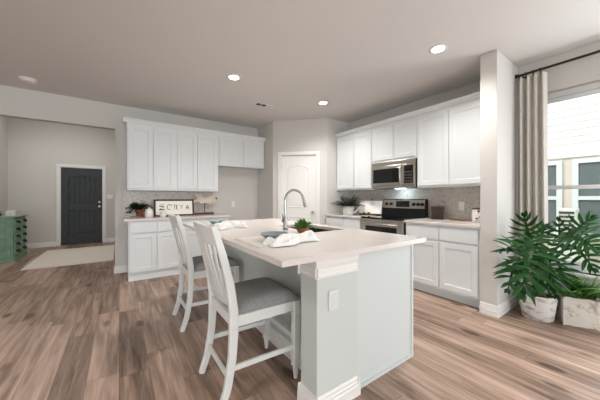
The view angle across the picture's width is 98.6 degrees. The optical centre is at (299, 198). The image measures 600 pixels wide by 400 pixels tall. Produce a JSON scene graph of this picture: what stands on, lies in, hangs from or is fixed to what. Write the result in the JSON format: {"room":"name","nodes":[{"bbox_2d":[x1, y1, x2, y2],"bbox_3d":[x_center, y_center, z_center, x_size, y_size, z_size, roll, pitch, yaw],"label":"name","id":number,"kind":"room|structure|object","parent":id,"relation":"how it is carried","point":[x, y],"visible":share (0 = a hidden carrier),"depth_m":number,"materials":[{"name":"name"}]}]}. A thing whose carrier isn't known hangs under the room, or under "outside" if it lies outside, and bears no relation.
{"room":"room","nodes":[
{"label":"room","id":0,"kind":"room"},
{"bbox_2d":[0,116,7,214],"bbox_3d":[-5.884,-0.510,4.557,0.100,3.450,3.680,0,0,-35],"label":"wall","id":1,"kind":"structure","parent":0,"point":[3,120],"depth_m":5.87,"materials":[{"name":"grey paint"}]},
{"bbox_2d":[8,117,114,243],"bbox_3d":[-6.042,-0.510,6.767,2.380,3.450,0.120,0,0,-35],"label":"wall","id":2,"kind":"structure","parent":0,"point":[35,148],"depth_m":6.47,"materials":[{"name":"grey paint"}]},
{"bbox_2d":[56,164,105,245],"bbox_3d":[-5.819,0.165,6.901,1.010,2.100,0.118,0,0,-35],"label":"trim","id":3,"kind":"structure","parent":2,"relation":"attached to","point":[58,166],"depth_m":6.66,"materials":[{"name":"white wood"}]},
{"bbox_2d":[61,167,101,244],"bbox_3d":[-5.804,0.197,6.880,0.858,2.012,0.118,0,0,-35],"label":"door","id":4,"kind":"structure","parent":2,"relation":"in","point":[81,188],"depth_m":6.87,"materials":[{"name":"black wood"}]},
{"bbox_2d":[107,194,112,198],"bbox_3d":[-5.309,-0.055,7.201,0.137,0.116,0.011,0,0,-35],"label":"light switch","id":5,"kind":"object","parent":2,"relation":"attached to","point":[109,196],"visible":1,"depth_m":7.20,"materials":[{"name":"white plastic"}]},
{"bbox_2d":[26,238,114,247],"bbox_3d":[-4.951,1.157,5.212,2.180,0.115,3.680,0,0,-35],"label":"baseboard","id":6,"kind":"structure","parent":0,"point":[45,244],"depth_m":6.45,"materials":[{"name":"white wood"}]},
{"bbox_2d":[0,85,257,265],"bbox_3d":[-3.968,-0.510,3.575,10.310,3.450,0.130,0,0,-35],"label":"wall","id":7,"kind":"structure","parent":0,"point":[240,186],"depth_m":4.22,"materials":[{"name":"grey paint"}]},
{"bbox_2d":[114,265,126,273],"bbox_3d":[-1.998,1.157,4.948,2.547,0.115,0.144,0,0,-35],"label":"baseboard","id":8,"kind":"structure","parent":7,"relation":"attached to","point":[117,269],"depth_m":4.21,"materials":[{"name":"white wood"}]},
{"bbox_2d":[126,122,175,190],"bbox_3d":[-2.484,-0.657,4.321,0.694,1.055,0.347,0,0,-35],"label":"upper cabinet","id":9,"kind":"object","parent":7,"relation":"attached to","point":[150,150],"visible":1,"depth_m":4.17,"materials":[{"name":"white wood"}]},
{"bbox_2d":[123,191,212,216],"bbox_3d":[-2.304,0.085,4.654,1.453,0.428,0.010,0,0,-35],"label":"tile backsplash","id":10,"kind":"structure","parent":7,"relation":"attached to","point":[129,197],"depth_m":4.50,"materials":[{"name":"tile"}]},
{"bbox_2d":[123,117,265,141],"bbox_3d":[-1.807,-1.216,4.777,2.427,0.062,0.377,0,0,-35],"label":"crown molding","id":11,"kind":"structure","parent":7,"relation":"attached to","point":[125,119],"depth_m":4.47,"materials":[{"name":"white wood"}]},
{"bbox_2d":[176,129,217,191],"bbox_3d":[-1.906,-0.657,4.726,0.717,1.055,0.347,0,0,-35],"label":"upper cabinet","id":12,"kind":"object","parent":7,"relation":"attached to","point":[196,152],"visible":0.93,"depth_m":4.57,"materials":[{"name":"white wood"}]},
{"bbox_2d":[218,135,263,169],"bbox_3d":[-1.221,-0.902,5.207,0.955,0.565,0.347,0,0,-35],"label":"upper cabinet","id":13,"kind":"object","parent":7,"relation":"attached to","point":[233,152],"visible":0.89,"depth_m":5.05,"materials":[{"name":"white wood"}]},
{"bbox_2d":[258,121,272,218],"bbox_3d":[-0.686,-0.155,5.383,0.100,2.740,0.680,0,0,-35],"label":"wall","id":14,"kind":"structure","parent":0,"point":[265,176],"depth_m":5.30,"materials":[{"name":"grey paint"}]},
{"bbox_2d":[0,0,599,128],"bbox_3d":[-0.582,-1.585,-1.251,10.310,0.120,11.920,0,0,-35],"label":"ceiling","id":15,"kind":"structure","parent":0,"point":[364,58],"depth_m":2.62,"materials":[{"name":"white paint"}]},
{"bbox_2d":[18,76,37,83],"bbox_3d":[-3.471,-1.502,3.292,0.176,0.043,0.176,0,0,-35],"label":"smoke detector","id":16,"kind":"object","parent":15,"relation":"attached to","point":[28,80],"visible":1,"depth_m":3.26,"materials":[{"name":"white plastic"}]},
{"bbox_2d":[227,74,240,80],"bbox_3d":[-0.828,-1.519,3.239,0.170,0.010,0.170,0,0,-35],"label":"recessed light","id":17,"kind":"object","parent":15,"relation":"in","point":[234,77],"visible":1,"depth_m":3.24,"materials":[{"name":"white"}]},
{"bbox_2d":[252,101,275,108],"bbox_3d":[-0.583,-1.517,4.209,0.360,0.014,0.160,0,0,-35],"label":"ceiling vent","id":18,"kind":"object","parent":15,"relation":"in","point":[256,103],"visible":1,"depth_m":4.20,"materials":[{"name":"white metal"}]},
{"bbox_2d":[318,101,327,104],"bbox_3d":[0.366,-1.519,4.098,0.170,0.010,0.170,0,0,-35],"label":"recessed light","id":19,"kind":"object","parent":15,"relation":"in","point":[319,102],"visible":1,"depth_m":4.08,"materials":[{"name":"white plastic"}]},
{"bbox_2d":[429,44,447,53],"bbox_3d":[1.403,-1.519,2.623,0.170,0.010,0.170,0,0,-35],"label":"recessed light","id":20,"kind":"object","parent":15,"relation":"in","point":[438,48],"visible":1,"depth_m":2.61,"materials":[{"name":"white plastic"}]},
{"bbox_2d":[432,46,443,51],"bbox_3d":[1.403,-1.521,2.623,0.115,0.004,0.115,0,0,-35],"label":"diffuser","id":21,"kind":"object","parent":20,"relation":"attached to","point":[435,48],"depth_m":2.62,"materials":[{"name":"white plastic"}]},
{"bbox_2d":[0,242,599,399],"bbox_3d":[-1.673,1.265,0.304,10.310,0.100,15.720,0,0,-35],"label":"floor","id":22,"kind":"structure","parent":0,"point":[84,331],"depth_m":2.06,"materials":[{"name":"brown wood"}]},
{"bbox_2d":[0,214,27,263],"bbox_3d":[-5.871,0.779,5.128,0.538,0.872,0.880,0,0,-35],"label":"dresser","id":23,"kind":"object","parent":22,"relation":"on","point":[13,247],"visible":1,"depth_m":4.91,"materials":[{"name":"green paint"}]},
{"bbox_2d":[6,211,15,215],"bbox_3d":[-5.683,0.291,5.071,0.120,0.102,0.110,0,0,-35],"label":"box","id":24,"kind":"object","parent":23,"relation":"on","point":[8,213],"visible":0.99,"depth_m":5.04,"materials":[{"name":"white"}]},
{"bbox_2d":[20,245,114,270],"bbox_3d":[-4.760,1.208,5.522,1.270,0.013,2.116,0,0,-35],"label":"rug","id":25,"kind":"object","parent":22,"relation":"on","point":[60,257],"visible":1,"depth_m":5.26,"materials":[{"name":"fabric"}]},
{"bbox_2d":[127,219,183,281],"bbox_3d":[-2.365,0.773,4.214,0.744,0.884,0.657,0,0,-35],"label":"base cabinet","id":26,"kind":"object","parent":22,"relation":"on","point":[152,250],"visible":0.84,"depth_m":3.91,"materials":[{"name":"white wood"}]},
{"bbox_2d":[123,214,230,221],"bbox_3d":[-2.064,0.316,4.417,1.574,0.030,0.672,0,0,-35],"label":"countertop","id":27,"kind":"structure","parent":26,"relation":"on","point":[208,215],"depth_m":4.17,"materials":[{"name":"stone"}]},
{"bbox_2d":[145,207,153,217],"bbox_3d":[-2.401,0.221,4.106,0.124,0.159,0.123,0,0,-35],"label":"lidded jar","id":28,"kind":"object","parent":27,"relation":"on","point":[149,213],"visible":0.98,"depth_m":4.07,"materials":[{"name":"white ceramic"}]},
{"bbox_2d":[160,211,167,216],"bbox_3d":[-2.202,0.255,4.153,0.088,0.090,0.105,0,0,24],"label":"cup","id":29,"kind":"object","parent":27,"relation":"on","point":[162,213],"visible":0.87,"depth_m":4.12,"materials":[{"name":"white ceramic"}]},
{"bbox_2d":[154,199,193,216],"bbox_3d":[-2.171,0.158,4.471,0.635,0.285,0.063,0,0,-39],"label":"framed sign","id":30,"kind":"object","parent":27,"relation":"on","point":[181,207],"visible":0.97,"depth_m":4.47,"materials":[{"name":"white wood"}]},
{"bbox_2d":[194,194,216,214],"bbox_3d":[-1.780,0.107,4.859,0.447,0.387,0.090,0,0,-35],"label":"ornament","id":31,"kind":"object","parent":27,"relation":"on","point":[201,199],"visible":0.92,"depth_m":4.83,"materials":[{"name":"brown wood"}]},
{"bbox_3d":[-2.620,0.294,4.178,0.210,0.012,0.190,0,0,-35],"label":"wooden board","id":32,"kind":"object","parent":27,"relation":"on","visible":0},
{"bbox_2d":[125,201,153,215],"bbox_3d":[-2.574,0.161,4.178,0.432,0.254,0.257,0,0,-35],"label":"potted plant","id":33,"kind":"object","parent":32,"relation":"on","point":[135,206],"visible":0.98,"depth_m":4.15,"materials":[{"name":"green plant"}]},
{"bbox_2d":[168,213,238,331],"bbox_3d":[-1.008,0.686,2.658,0.620,1.071,0.474,0,0,-35],"label":"counter chair","id":34,"kind":"object","parent":22,"relation":"on","point":[193,268],"visible":0.62,"depth_m":2.45,"materials":[{"name":"white wood"}]},
{"bbox_2d":[192,254,238,271],"bbox_3d":[-0.935,0.652,2.709,0.441,0.074,0.466,0,0,-35],"label":"seat cushion","id":35,"kind":"object","parent":34,"relation":"on","point":[198,265],"depth_m":2.57,"materials":[{"name":"grey fabric"}]},
{"bbox_2d":[184,217,228,256],"bbox_3d":[-1.756,0.773,4.642,0.743,0.884,0.657,0,0,-35],"label":"base cabinet","id":36,"kind":"object","parent":22,"relation":"on","point":[191,234],"visible":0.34,"depth_m":4.26,"materials":[{"name":"white wood"}]},
{"bbox_2d":[193,220,300,399],"bbox_3d":[-0.383,0.686,1.766,0.620,1.071,0.474,0,0,-35],"label":"counter chair","id":37,"kind":"object","parent":22,"relation":"on","point":[250,301],"visible":1,"depth_m":1.65,"materials":[{"name":"white wood"}]},
{"bbox_2d":[235,277,299,313],"bbox_3d":[-0.309,0.652,1.817,0.441,0.074,0.466,0,0,-35],"label":"seat cushion","id":38,"kind":"object","parent":37,"relation":"on","point":[257,295],"depth_m":1.69,"materials":[{"name":"grey fabric"}]},
{"bbox_2d":[223,227,413,399],"bbox_3d":[-0.166,0.773,2.627,0.995,0.884,2.308,0,0,-35],"label":"kitchen island","id":39,"kind":"object","parent":22,"relation":"on","point":[356,316],"visible":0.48,"depth_m":1.67,"materials":[{"name":"grey wood"}]},
{"bbox_2d":[182,218,426,267],"bbox_3d":[-0.243,0.316,2.577,1.288,0.030,2.382,0,0,-35],"label":"island countertop","id":40,"kind":"structure","parent":39,"relation":"on","point":[338,242],"depth_m":1.76,"materials":[{"name":"stone"}]},
{"bbox_2d":[234,236,301,247],"bbox_3d":[-0.241,0.298,1.841,0.320,0.004,0.430,0,0,-35],"label":"placemat","id":41,"kind":"object","parent":40,"relation":"on","point":[257,241],"visible":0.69,"depth_m":1.82,"materials":[{"name":"white fabric"}]},
{"bbox_2d":[260,231,287,238],"bbox_3d":[-0.183,0.271,1.845,0.204,0.050,0.204,0,0,-35],"label":"bowl","id":42,"kind":"object","parent":41,"relation":"on","point":[274,234],"visible":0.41,"depth_m":1.90,"materials":[{"name":"teal ceramic"}]},
{"bbox_2d":[263,230,319,246],"bbox_3d":[-0.042,0.261,1.738,0.424,0.070,0.164,0,0,-41],"label":"napkin","id":43,"kind":"object","parent":40,"relation":"on","point":[289,239],"visible":1,"depth_m":1.67,"materials":[{"name":"white fabric"}]},
{"bbox_2d":[281,189,306,229],"bbox_3d":[-0.058,0.103,2.547,0.286,0.395,0.093,0,0,-35],"label":"kitchen faucet","id":44,"kind":"object","parent":40,"relation":"on","point":[284,219],"visible":0.98,"depth_m":2.46,"materials":[{"name":"silver metal"}]},
{"bbox_2d":[282,217,287,229],"bbox_3d":[-0.142,0.237,2.466,0.056,0.125,0.056,0,0,-35],"label":"faucet","id":45,"kind":"object","parent":44,"relation":"on","point":[284,219],"depth_m":2.45,"materials":[{"name":"silver metal"}]},
{"bbox_2d":[291,218,315,232],"bbox_3d":[0.016,0.234,2.252,0.213,0.132,0.226,0,0,-35],"label":"potted plant","id":46,"kind":"object","parent":40,"relation":"on","point":[302,226],"visible":1,"depth_m":2.22,"materials":[{"name":"green plant"}]},
{"bbox_2d":[289,227,331,231],"bbox_3d":[0.093,0.428,2.679,0.394,0.194,0.704,0,0,-35],"label":"basin","id":47,"kind":"object","parent":40,"relation":"in","point":[313,229],"depth_m":2.86,"materials":[{"name":"grey metal"}]},
{"bbox_3d":[-0.881,0.298,2.753,0.320,0.003,0.480,0,0,-35],"label":"placemat","id":48,"kind":"object","parent":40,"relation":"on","visible":0},
{"bbox_2d":[209,220,226,224],"bbox_3d":[-0.917,0.271,2.875,0.194,0.050,0.194,0,0,-35],"label":"bowl","id":49,"kind":"object","parent":48,"relation":"on","point":[213,222],"visible":0.52,"depth_m":2.81,"materials":[{"name":"teal ceramic"}]},
{"bbox_2d":[214,221,247,229],"bbox_3d":[-0.718,0.261,2.623,0.334,0.070,0.233,0,0,-43],"label":"napkin","id":50,"kind":"object","parent":48,"relation":"on","point":[225,224],"visible":0.86,"depth_m":2.62,"materials":[{"name":"white fabric"}]},
{"bbox_2d":[329,288,337,310],"bbox_3d":[0.193,0.583,1.487,0.072,0.116,0.007,0,0,-35],"label":"outlet plate","id":51,"kind":"object","parent":39,"relation":"attached to","point":[333,292],"depth_m":1.48,"materials":[{"name":"white plastic"}]},
{"bbox_2d":[332,293,335,306],"bbox_3d":[0.195,0.583,1.484,0.032,0.072,0.004,0,0,-35],"label":"socket","id":52,"kind":"object","parent":39,"relation":"attached to","point":[333,294],"depth_m":1.48,"materials":[{"name":"white plastic"}]},
{"bbox_2d":[326,216,360,228],"bbox_3d":[0.984,0.768,4.680,0.627,0.894,0.880,0,0,-35],"label":"base cabinet","id":53,"kind":"object","parent":22,"relation":"on","point":[354,223],"visible":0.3,"depth_m":4.45,"materials":[{"name":"white wood"}]},
{"bbox_2d":[325,213,375,217],"bbox_3d":[0.978,0.305,4.676,0.642,0.030,0.880,0,0,-35],"label":"countertop","id":54,"kind":"structure","parent":53,"relation":"on","point":[355,215],"depth_m":4.44,"materials":[{"name":"stone"}]},
{"bbox_2d":[334,195,364,214],"bbox_3d":[0.848,0.109,4.645,0.583,0.362,0.705,0,0,-35],"label":"potted plant","id":55,"kind":"object","parent":54,"relation":"on","point":[348,208],"visible":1,"depth_m":4.55,"materials":[{"name":"green plant"}]},
{"bbox_2d":[359,199,379,214],"bbox_3d":[1.252,0.145,4.567,0.375,0.288,0.139,0,0,41],"label":"cookbook stand","id":56,"kind":"object","parent":54,"relation":"on","point":[363,213],"visible":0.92,"depth_m":4.54,"materials":[{"name":"brown wood"}]},
{"bbox_2d":[359,201,382,213],"bbox_3d":[1.244,0.155,4.566,0.417,0.232,0.092,0,0,41],"label":"cookbook","id":57,"kind":"object","parent":56,"relation":"on","point":[374,207],"visible":0.89,"depth_m":4.53,"materials":[{"name":"white paper"}]},
{"bbox_2d":[360,199,427,234],"bbox_3d":[1.418,0.603,3.974,0.693,1.185,0.758,0,0,-35],"label":"range","id":58,"kind":"object","parent":22,"relation":"on","point":[395,211],"visible":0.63,"depth_m":3.93,"materials":[{"name":"silver metal"}]},
{"bbox_2d":[361,215,421,220],"bbox_3d":[1.417,0.297,3.974,0.555,0.024,0.758,0,0,-35],"label":"cooktop","id":59,"kind":"object","parent":58,"relation":"in","point":[378,217],"depth_m":3.88,"materials":[{"name":"black glass"}]},
{"bbox_2d":[406,222,479,307],"bbox_3d":[1.938,0.768,3.321,0.627,0.894,0.892,0,0,-35],"label":"base cabinet","id":60,"kind":"object","parent":22,"relation":"on","point":[447,265],"visible":0.74,"depth_m":3.06,"materials":[{"name":"white wood"}]},
{"bbox_2d":[404,218,479,227],"bbox_3d":[1.932,0.305,3.316,0.642,0.030,0.894,0,0,-35],"label":"countertop","id":61,"kind":"structure","parent":60,"relation":"on","point":[446,222],"depth_m":3.17,"materials":[{"name":"stone"}]},
{"bbox_2d":[431,206,443,219],"bbox_3d":[1.928,0.199,3.625,0.164,0.182,0.128,0,0,28],"label":"canister","id":62,"kind":"object","parent":61,"relation":"on","point":[437,212],"visible":0.97,"depth_m":3.57,"materials":[{"name":"brown wood"}]},
{"bbox_2d":[472,208,479,222],"bbox_3d":[2.156,0.203,3.125,0.129,0.174,0.128,0,0,-35],"label":"jar","id":63,"kind":"object","parent":61,"relation":"on","point":[475,211],"visible":0.59,"depth_m":3.09,"materials":[{"name":"white ceramic"}]},
{"bbox_2d":[491,210,599,322],"bbox_3d":[2.239,0.661,2.309,0.982,1.106,0.701,0,0,-35],"label":"philodendron","id":64,"kind":"object","parent":22,"relation":"on","point":[537,304],"visible":1,"depth_m":2.31,"materials":[{"name":"plant"}]},
{"bbox_2d":[555,273,599,330],"bbox_3d":[2.681,0.971,2.446,0.381,0.489,0.542,0,0,-35],"label":"planter","id":65,"kind":"object","parent":22,"relation":"on","point":[580,306],"visible":0.8,"depth_m":2.44,"materials":[{"name":"white concrete"}]},
{"bbox_2d":[273,118,326,224],"bbox_3d":[0.000,-0.155,5.033,1.061,2.740,0.100,0,0,10],"label":"wall","id":66,"kind":"structure","parent":0,"point":[301,135],"depth_m":4.97,"materials":[{"name":"grey paint"}]},
{"bbox_2d":[282,155,315,223],"bbox_3d":[-0.033,0.186,4.998,0.681,2.033,0.090,0,0,10],"label":"door","id":67,"kind":"structure","parent":66,"relation":"in","point":[298,172],"depth_m":5.00,"materials":[{"name":"white wood"}]},
{"bbox_2d":[278,151,319,223],"bbox_3d":[-0.023,0.155,5.023,0.818,2.119,0.108,0,0,10],"label":"trim","id":68,"kind":"structure","parent":66,"relation":"attached to","point":[303,153],"depth_m":4.96,"materials":[{"name":"white wood"}]},
{"bbox_2d":[327,118,348,213],"bbox_3d":[0.722,-0.155,5.100,0.580,2.740,0.100,0,0,-35],"label":"wall","id":69,"kind":"structure","parent":0,"point":[334,127],"depth_m":4.99,"materials":[{"name":"grey paint"}]},
{"bbox_2d":[349,41,599,300],"bbox_3d":[3.614,-0.155,1.613,0.150,2.740,11.790,0,0,-35],"label":"wall","id":70,"kind":"structure","parent":0,"point":[586,70],"depth_m":2.76,"materials":[{"name":"grey paint"}]},
{"bbox_2d":[337,128,384,190],"bbox_3d":[1.097,-0.667,4.764,0.347,1.035,0.870,0,0,-35],"label":"upper cabinet","id":71,"kind":"object","parent":70,"relation":"attached to","point":[354,150],"visible":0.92,"depth_m":4.61,"materials":[{"name":"white wood"}]},
{"bbox_2d":[373,116,416,162],"bbox_3d":[1.571,-0.885,4.088,0.347,0.600,0.778,0,0,-35],"label":"upper cabinet","id":72,"kind":"object","parent":70,"relation":"attached to","point":[397,140],"visible":0.73,"depth_m":3.94,"materials":[{"name":"white wood"}]},
{"bbox_2d":[372,158,416,188],"bbox_3d":[1.528,-0.369,4.059,0.427,0.426,0.764,0,0,-35],"label":"microwave","id":73,"kind":"object","parent":72,"relation":"attached to","point":[397,174],"visible":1,"depth_m":3.92,"materials":[{"name":"silver metal"}]},
{"bbox_2d":[335,91,479,137],"bbox_3d":[1.565,-1.216,4.069,0.377,0.062,2.545,0,0,-35],"label":"crown molding","id":74,"kind":"structure","parent":70,"relation":"attached to","point":[476,95],"depth_m":3.65,"materials":[{"name":"white wood"}]},
{"bbox_2d":[349,187,479,219],"bbox_3d":[1.716,0.070,4.175,0.010,0.438,2.548,0,0,-35],"label":"tile backsplash","id":75,"kind":"structure","parent":70,"relation":"attached to","point":[450,198],"depth_m":3.71,"materials":[{"name":"tile"}]},
{"bbox_2d":[459,202,463,209],"bbox_3d":[2.184,0.102,3.491,0.009,0.116,0.072,0,0,-35],"label":"wall outlet","id":76,"kind":"object","parent":75,"relation":"attached to","point":[461,204],"visible":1,"depth_m":3.49,"materials":[{"name":"white plastic"}]},
{"bbox_2d":[417,98,479,187],"bbox_3d":[2.052,-0.667,3.402,0.347,1.035,0.893,0,0,-35],"label":"upper cabinet","id":77,"kind":"object","parent":70,"relation":"attached to","point":[448,138],"visible":0.68,"depth_m":3.30,"materials":[{"name":"white wood"}]},
{"bbox_2d":[515,50,599,78],"bbox_3d":[3.136,-1.367,2.047,0.133,0.084,2.249,0,0,-35],"label":"curtain rod","id":78,"kind":"object","parent":70,"relation":"attached to","point":[597,51],"visible":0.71,"depth_m":2.64,"materials":[{"name":"brown metal"}]},
{"bbox_2d":[518,68,548,303],"bbox_3d":[2.540,-0.103,2.822,0.096,2.606,0.262,0,0,-38],"label":"curtain","id":79,"kind":"object","parent":78,"relation":"hanging from","point":[532,90],"visible":0.64,"depth_m":2.81,"materials":[{"name":"fabric"}]},
{"bbox_2d":[548,82,599,279],"bbox_3d":[3.247,-0.185,2.101,0.180,1.940,2.110,0,0,-35],"label":"window","id":80,"kind":"structure","parent":70,"relation":"in","point":[589,89],"depth_m":2.68,"materials":[{"name":"white plastic"}]},
{"bbox_2d":[480,50,517,305],"bbox_3d":[2.236,-0.155,2.885,0.644,2.740,0.155,0,0,-35],"label":"pillar","id":81,"kind":"structure","parent":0,"point":[498,83],"depth_m":2.72,"materials":[{"name":"grey paint"}]},
{"bbox_2d":[479,293,517,317],"bbox_3d":[2.234,1.157,2.874,0.661,0.116,0.171,0,0,-35],"label":"baseboard","id":82,"kind":"structure","parent":81,"relation":"attached to","point":[503,308],"depth_m":2.71,"materials":[{"name":"white wood"}]},
{"bbox_2d":[518,290,557,322],"bbox_3d":[2.426,1.089,2.636,0.300,0.249,0.300,0,0,-35],"label":"pot","id":83,"kind":"object","parent":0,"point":[544,310],"depth_m":2.53,"materials":[{"name":"ceramic"}]},
{"label":"outside","id":84,"kind":"structure","parent":0,"visible":0},
{"bbox_3d":[-1.436,1.565,2.047,40.000,0.200,45.000,0,0,-35],"label":"ground","id":85,"kind":"structure","parent":84,"visible":0},
{"bbox_2d":[557,208,578,261],"bbox_3d":[5.318,0.829,5.117,0.315,1.268,0.270,0,0,-35],"label":"utility box","id":86,"kind":"object","parent":85,"relation":"on","point":[563,213],"visible":0.41,"depth_m":5.03,"materials":[{"name":"white"}]},
{"bbox_2d":[559,211,573,233],"bbox_3d":[5.195,0.475,5.031,0.014,0.440,0.210,0,0,-35],"label":"grille","id":87,"kind":"object","parent":86,"relation":"attached to","point":[564,216],"depth_m":5.04,"materials":[{"name":"grey"}]},
{"bbox_2d":[548,93,599,264],"bbox_3d":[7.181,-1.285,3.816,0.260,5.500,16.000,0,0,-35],"label":"house","id":88,"kind":"structure","parent":85,"relation":"on","point":[573,124],"depth_m":5.50,"materials":[{"name":"white"}]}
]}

